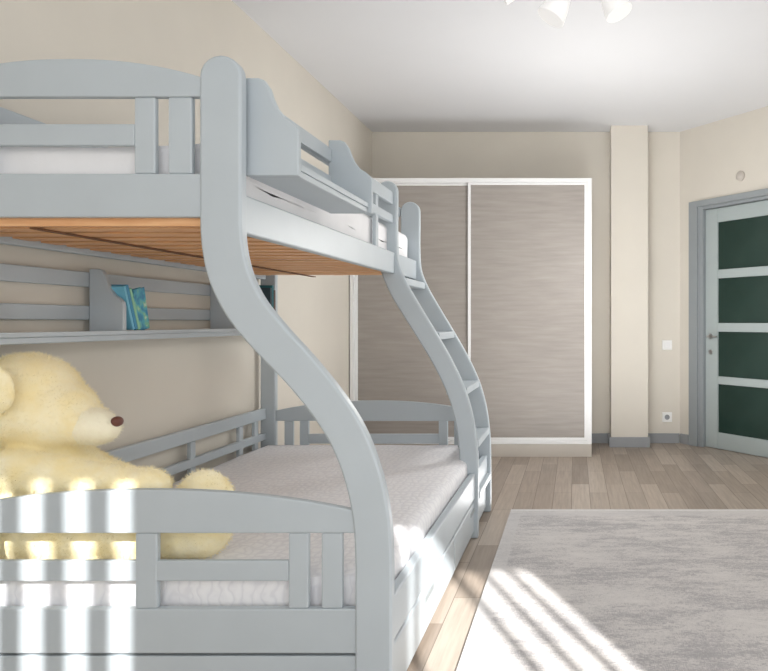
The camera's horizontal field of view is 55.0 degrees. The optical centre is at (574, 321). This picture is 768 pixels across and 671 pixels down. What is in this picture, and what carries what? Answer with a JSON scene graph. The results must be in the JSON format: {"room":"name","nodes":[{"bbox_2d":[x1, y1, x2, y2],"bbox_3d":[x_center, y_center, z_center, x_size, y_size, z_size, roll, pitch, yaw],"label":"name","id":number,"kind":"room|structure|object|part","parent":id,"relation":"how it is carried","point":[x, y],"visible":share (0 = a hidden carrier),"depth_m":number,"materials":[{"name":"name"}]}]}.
{"room":"bedroom","nodes":[
{"label":"bedroom","id":0,"kind":"room"},
{"bbox_2d":[0,0,371,483],"bbox_3d":[-1.810,-0.300,2.425,0.100,2.700,7.450,0,0,0],"label":"wall","id":1,"kind":"structure","parent":0,"point":[159,387],"depth_m":3.02,"materials":[{"name":"beige paint"}]},
{"bbox_2d":[0,263,240,344],"bbox_3d":[-1.679,-0.062,2.850,0.155,0.255,1.900,0,0,0],"label":"wall shelf","id":2,"kind":"object","parent":1,"relation":"attached to","point":[105,313],"visible":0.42,"depth_m":2.49,"materials":[{"name":"blue paint"}]},
{"bbox_3d":[-1.747,-0.093,2.850,0.020,0.170,1.900,0,0,0],"label":"rail","id":3,"kind":"part","parent":2,"relation":"part of","materials":[{"name":"blue paint"}]},
{"bbox_2d":[111,286,134,329],"bbox_3d":[-1.680,-0.051,2.534,0.120,0.160,0.064,0,0,0],"label":"book","id":4,"kind":"object","parent":2,"relation":"on","point":[121,291],"visible":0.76,"depth_m":2.52,"materials":[{"name":"blue paper"}]},
{"bbox_2d":[111,285,137,329],"bbox_3d":[-1.677,-0.053,2.549,0.115,0.165,0.070,0,0,0],"label":"book","id":5,"kind":"object","parent":2,"relation":"on","point":[127,286],"visible":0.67,"depth_m":2.55,"materials":[{"name":"blue paper"}]},
{"bbox_2d":[129,288,140,329],"bbox_3d":[-1.675,-0.047,2.567,0.110,0.152,0.064,0,0,0],"label":"book","id":6,"kind":"object","parent":2,"relation":"on","point":[130,289],"visible":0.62,"depth_m":2.56,"materials":[{"name":"green paper"}]},
{"bbox_2d":[132,287,149,329],"bbox_3d":[-1.639,-0.048,2.623,0.017,0.170,0.103,0,0,0],"label":"book","id":7,"kind":"object","parent":2,"relation":"on","point":[139,296],"visible":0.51,"depth_m":2.62,"materials":[{"name":"teal paper"}]},
{"bbox_2d":[261,288,271,305],"bbox_3d":[-1.673,-0.076,3.700,0.120,0.210,0.020,0,0,0],"label":"book","id":8,"kind":"object","parent":2,"relation":"on","point":[267,292],"visible":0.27,"depth_m":3.69,"materials":[{"name":"paper"}]},
{"bbox_2d":[259,285,273,307],"bbox_3d":[-1.673,-0.084,3.722,0.120,0.225,0.018,0,0,0],"label":"book","id":9,"kind":"object","parent":2,"relation":"on","point":[261,286],"visible":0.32,"depth_m":3.72,"materials":[{"name":"teal paper"}]},
{"bbox_2d":[232,0,767,131],"bbox_3d":[0.200,-1.700,2.425,4.120,0.100,7.450,0,0,0],"label":"ceiling","id":10,"kind":"structure","parent":0,"point":[395,65],"depth_m":4.40,"materials":[{"name":"paint"}]},
{"bbox_2d":[504,0,631,27],"bbox_3d":[-0.050,-1.458,2.820,0.588,0.383,0.485,0,0,0],"label":"ceiling lamp","id":11,"kind":"object","parent":10,"relation":"attached to","point":[553,12],"visible":1,"depth_m":2.94,"materials":[{"name":"white paint"}]},
{"bbox_3d":[-0.250,-1.442,3.000,0.189,0.145,0.124,0,0,0],"label":"lamp shade","id":12,"kind":"part","parent":11,"relation":"part of","materials":[{"name":"white glass"}]},
{"bbox_3d":[-0.083,-1.361,2.970,0.152,0.189,0.124,0,0,0],"label":"lamp shade","id":13,"kind":"part","parent":11,"relation":"part of","materials":[{"name":"white glass"}]},
{"bbox_3d":[0.169,-1.382,2.970,0.150,0.189,0.123,0,0,0],"label":"lamp shade","id":14,"kind":"part","parent":11,"relation":"part of","materials":[{"name":"white glass"}]},
{"bbox_2d":[372,132,679,432],"bbox_3d":[-0.374,-0.300,6.100,2.771,2.700,0.100,0,0,0],"label":"wall","id":15,"kind":"structure","parent":0,"point":[394,154],"depth_m":6.05,"materials":[{"name":"beige paint"}]},
{"bbox_2d":[592,433,607,442],"bbox_3d":[0.213,1.008,6.043,0.177,0.085,0.015,0,0,0],"label":"baseboard","id":16,"kind":"structure","parent":15,"relation":"attached to","point":[596,437],"depth_m":6.04,"materials":[{"name":"grey wood"}]},
{"bbox_2d":[648,433,679,442],"bbox_3d":[0.759,1.008,6.043,0.293,0.085,0.015,0,0,0],"label":"baseboard","id":17,"kind":"structure","parent":15,"relation":"attached to","point":[654,437],"depth_m":6.04,"materials":[{"name":"grey wood"}]},
{"bbox_2d":[662,340,671,349],"bbox_3d":[0.799,0.200,6.041,0.084,0.084,0.018,0,0,0],"label":"light switch","id":18,"kind":"object","parent":15,"relation":"attached to","point":[666,344],"visible":1,"depth_m":6.04,"materials":[{"name":"white plastic"}]},
{"bbox_2d":[662,412,671,421],"bbox_3d":[0.799,0.825,6.042,0.084,0.084,0.016,0,0,0],"label":"wall socket","id":19,"kind":"object","parent":15,"relation":"attached to","point":[666,416],"visible":1,"depth_m":6.04,"materials":[{"name":"white plastic"}]},
{"bbox_2d":[407,443,767,670],"bbox_3d":[0.200,1.100,2.425,4.120,0.100,7.450,0,0,0],"label":"floor","id":20,"kind":"structure","parent":0,"point":[659,475],"depth_m":4.32,"materials":[{"name":"brown wood"}]},
{"bbox_2d":[0,56,490,670],"bbox_3d":[-1.103,0.180,2.843,1.274,1.740,2.086,0,0,0],"label":"bunk bed","id":21,"kind":"object","parent":20,"relation":"on","point":[206,221],"visible":0.92,"depth_m":1.81,"materials":[{"name":"blue paint"}]},
{"bbox_3d":[-1.718,-0.489,2.843,0.025,0.302,2.014,0,0,0],"label":"guard rail","id":22,"kind":"part","parent":21,"relation":"part of","materials":[{"name":"blue paint"}]},
{"bbox_3d":[-1.312,-0.477,1.818,0.687,0.411,0.024,0,0,0],"label":"headboard","id":23,"kind":"part","parent":21,"relation":"part of","materials":[{"name":"blue paint"}]},
{"bbox_3d":[-1.720,-0.286,2.843,0.030,0.103,2.014,0,0,0],"label":"rail","id":24,"kind":"part","parent":21,"relation":"part of","materials":[{"name":"blue paint"}]},
{"bbox_3d":[-1.111,0.647,1.818,1.089,0.425,0.024,0,0,0],"label":"headboard","id":25,"kind":"part","parent":21,"relation":"part of","materials":[{"name":"blue paint"}]},
{"bbox_3d":[-1.718,0.610,2.843,0.025,0.269,2.014,0,0,0],"label":"guard rail","id":26,"kind":"part","parent":21,"relation":"part of","materials":[{"name":"blue paint"}]},
{"bbox_2d":[0,144,406,256],"bbox_3d":[-1.306,-0.387,2.848,0.788,0.203,1.985,0,0,0],"label":"mattress","id":27,"kind":"object","parent":21,"relation":"on","point":[13,160],"visible":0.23,"depth_m":1.86,"materials":[{"name":"white fabric"}]},
{"bbox_2d":[0,445,478,605],"bbox_3d":[-1.111,0.745,2.845,1.178,0.166,1.990,0,0,0],"label":"mattress","id":28,"kind":"object","parent":21,"relation":"on","point":[421,480],"visible":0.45,"depth_m":2.45,"materials":[{"name":"white fabric"}]},
{"bbox_2d":[0,350,234,558],"bbox_3d":[-1.356,0.378,2.055,0.788,0.569,0.432,0,0,0],"label":"teddy bear","id":29,"kind":"object","parent":28,"relation":"on","point":[52,423],"visible":0.68,"depth_m":1.91},
{"bbox_3d":[-1.698,0.190,3.868,0.085,1.720,0.036,0,0,0],"label":"post","id":30,"kind":"part","parent":21,"relation":"part of","materials":[{"name":"blue paint"}]},
{"bbox_3d":[-0.722,0.180,1.818,0.497,1.740,0.036,0,0,0],"label":"post","id":31,"kind":"part","parent":21,"relation":"part of","materials":[{"name":"blue paint"}]},
{"bbox_2d":[250,172,367,212],"bbox_3d":[-0.810,-0.399,2.183,0.141,0.018,0.615,0,0,0],"label":"shelf","id":32,"kind":"object","parent":21,"relation":"attached to","point":[311,188],"depth_m":2.12,"materials":[{"name":"blue paint"}]},
{"bbox_3d":[-0.875,-0.547,2.183,0.013,0.135,0.613,0,0,0],"label":"rail","id":33,"kind":"part","parent":21,"relation":"part of","materials":[{"name":"blue paint"}]},
{"bbox_3d":[-0.890,-0.286,2.843,0.030,0.103,2.014,0,0,0],"label":"rail","id":34,"kind":"part","parent":21,"relation":"part of","materials":[{"name":"blue paint"}]},
{"bbox_3d":[-0.893,-0.484,2.608,0.023,0.292,1.544,0,0,0],"label":"guard rail","id":35,"kind":"part","parent":21,"relation":"part of","materials":[{"name":"blue paint"}]},
{"bbox_3d":[-1.111,0.647,3.868,1.089,0.425,0.024,0,0,0],"label":"footboard","id":36,"kind":"part","parent":21,"relation":"part of","materials":[{"name":"blue paint"}]},
{"bbox_3d":[-1.312,-0.477,3.868,0.687,0.411,0.024,0,0,0],"label":"footboard","id":37,"kind":"part","parent":21,"relation":"part of","materials":[{"name":"blue paint"}]},
{"bbox_3d":[-0.500,0.946,2.338,0.020,0.148,0.984,0,0,0],"label":"drawer","id":38,"kind":"part","parent":21,"relation":"part of","materials":[{"name":"blue paint"}]},
{"bbox_3d":[-0.715,0.182,3.401,0.490,1.735,0.042,0,0,0],"label":"ladder rail","id":39,"kind":"part","parent":21,"relation":"part of","materials":[{"name":"blue paint"}]},
{"bbox_3d":[-0.489,0.910,2.338,0.003,0.020,0.140,0,0,0],"label":"handle","id":40,"kind":"part","parent":21,"relation":"part of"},
{"bbox_3d":[-0.500,0.795,2.843,0.030,0.120,2.014,0,0,0],"label":"rail","id":41,"kind":"part","parent":21,"relation":"part of","materials":[{"name":"blue paint"}]},
{"bbox_3d":[-0.715,0.193,3.868,0.499,1.715,0.036,0,0,0],"label":"post","id":42,"kind":"part","parent":21,"relation":"part of","materials":[{"name":"blue paint"}]},
{"bbox_3d":[-0.500,0.946,3.342,0.020,0.148,0.995,0,0,0],"label":"drawer","id":43,"kind":"part","parent":21,"relation":"part of","materials":[{"name":"blue paint"}]},
{"bbox_2d":[350,178,591,456],"bbox_3d":[-0.811,-0.035,5.732,1.882,2.170,0.625,0,0,0],"label":"wardrobe","id":44,"kind":"object","parent":20,"relation":"on","point":[507,262],"visible":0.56,"depth_m":5.43,"materials":[{"name":"white paint"}]},
{"bbox_3d":[-1.260,-0.080,5.463,0.924,2.008,0.022,0,0,0],"label":"door frame","id":45,"kind":"part","parent":44,"relation":"part of","materials":[{"name":"white paint"}]},
{"bbox_3d":[-1.260,-0.086,5.463,0.884,1.977,0.014,0,0,0],"label":"sliding door","id":46,"kind":"part","parent":44,"relation":"part of","materials":[{"name":"grey wood"}]},
{"bbox_3d":[-0.370,-0.086,5.437,0.890,1.977,0.014,0,0,0],"label":"sliding door","id":47,"kind":"part","parent":44,"relation":"part of","materials":[{"name":"grey wood"}]},
{"bbox_3d":[-0.370,-0.080,5.437,0.930,2.008,0.022,0,0,0],"label":"door frame","id":48,"kind":"part","parent":44,"relation":"part of","materials":[{"name":"white paint"}]},
{"bbox_2d":[456,509,767,670],"bbox_3d":[0.547,1.044,2.533,1.805,0.011,2.665,0,0,0],"label":"area rug","id":49,"kind":"object","parent":20,"relation":"on","point":[565,589],"visible":1,"depth_m":2.67,"materials":[{"name":"grey carpet"}]},
{"bbox_2d":[610,125,647,436],"bbox_3d":[0.458,-0.300,5.950,0.311,2.700,0.200,0,0,0],"label":"wall column","id":50,"kind":"structure","parent":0,"point":[628,143],"depth_m":5.85,"materials":[{"name":"beige paint"}]},
{"bbox_2d":[608,433,649,446],"bbox_3d":[0.458,1.008,5.935,0.341,0.085,0.200,0,0,0],"label":"baseboard","id":51,"kind":"structure","parent":50,"relation":"attached to","point":[612,441],"depth_m":5.83,"materials":[{"name":"grey wood"}]},
{"bbox_2d":[680,106,767,434],"bbox_3d":[1.583,-0.300,5.286,0.120,2.700,2.030,0,0,-38],"label":"wall","id":52,"kind":"structure","parent":0,"point":[712,154],"depth_m":5.79,"materials":[{"name":"beige paint"}]},
{"bbox_2d":[680,434,688,444],"bbox_3d":[0.943,1.008,5.996,0.015,0.085,0.099,0,0,-38],"label":"baseboard","id":53,"kind":"structure","parent":52,"relation":"attached to","point":[684,438],"depth_m":5.99,"materials":[{"name":"grey wood"}]},
{"bbox_2d":[689,188,767,446],"bbox_3d":[1.358,0.015,5.552,0.128,2.070,1.101,0,0,-38],"label":"trim","id":54,"kind":"structure","parent":52,"relation":"attached to","point":[697,209],"depth_m":5.87,"materials":[{"name":"grey wood"}]},
{"bbox_2d":[706,200,767,457],"bbox_3d":[1.340,0.053,5.536,0.096,1.986,0.812,0,0,-38],"label":"door","id":55,"kind":"structure","parent":52,"relation":"in","point":[736,235],"depth_m":5.61,"materials":[{"name":"green glass"}]},
{"bbox_3d":[1.362,-0.628,5.553,0.010,0.392,0.552,0,0,-38],"label":"glass pane","id":56,"kind":"part","parent":55,"relation":"part of","materials":[{"name":"green glass"}]},
{"bbox_3d":[1.362,-0.176,5.553,0.010,0.368,0.552,0,0,-38],"label":"glass pane","id":57,"kind":"part","parent":55,"relation":"part of","materials":[{"name":"green glass"}]},
{"bbox_3d":[1.362,0.264,5.553,0.010,0.368,0.552,0,0,-38],"label":"glass pane","id":58,"kind":"part","parent":55,"relation":"part of","materials":[{"name":"green glass"}]},
{"bbox_3d":[1.362,0.712,5.553,0.010,0.400,0.552,0,0,-38],"label":"glass pane","id":59,"kind":"part","parent":55,"relation":"part of","materials":[{"name":"green glass"}]},
{"bbox_2d":[736,171,744,180],"bbox_3d":[1.301,-1.158,5.517,0.040,0.080,0.080,0,0,-38],"label":"sensor","id":60,"kind":"object","parent":52,"relation":"attached to","point":[740,175],"visible":1,"depth_m":5.50,"materials":[{"name":"beige plastic"}]}
]}

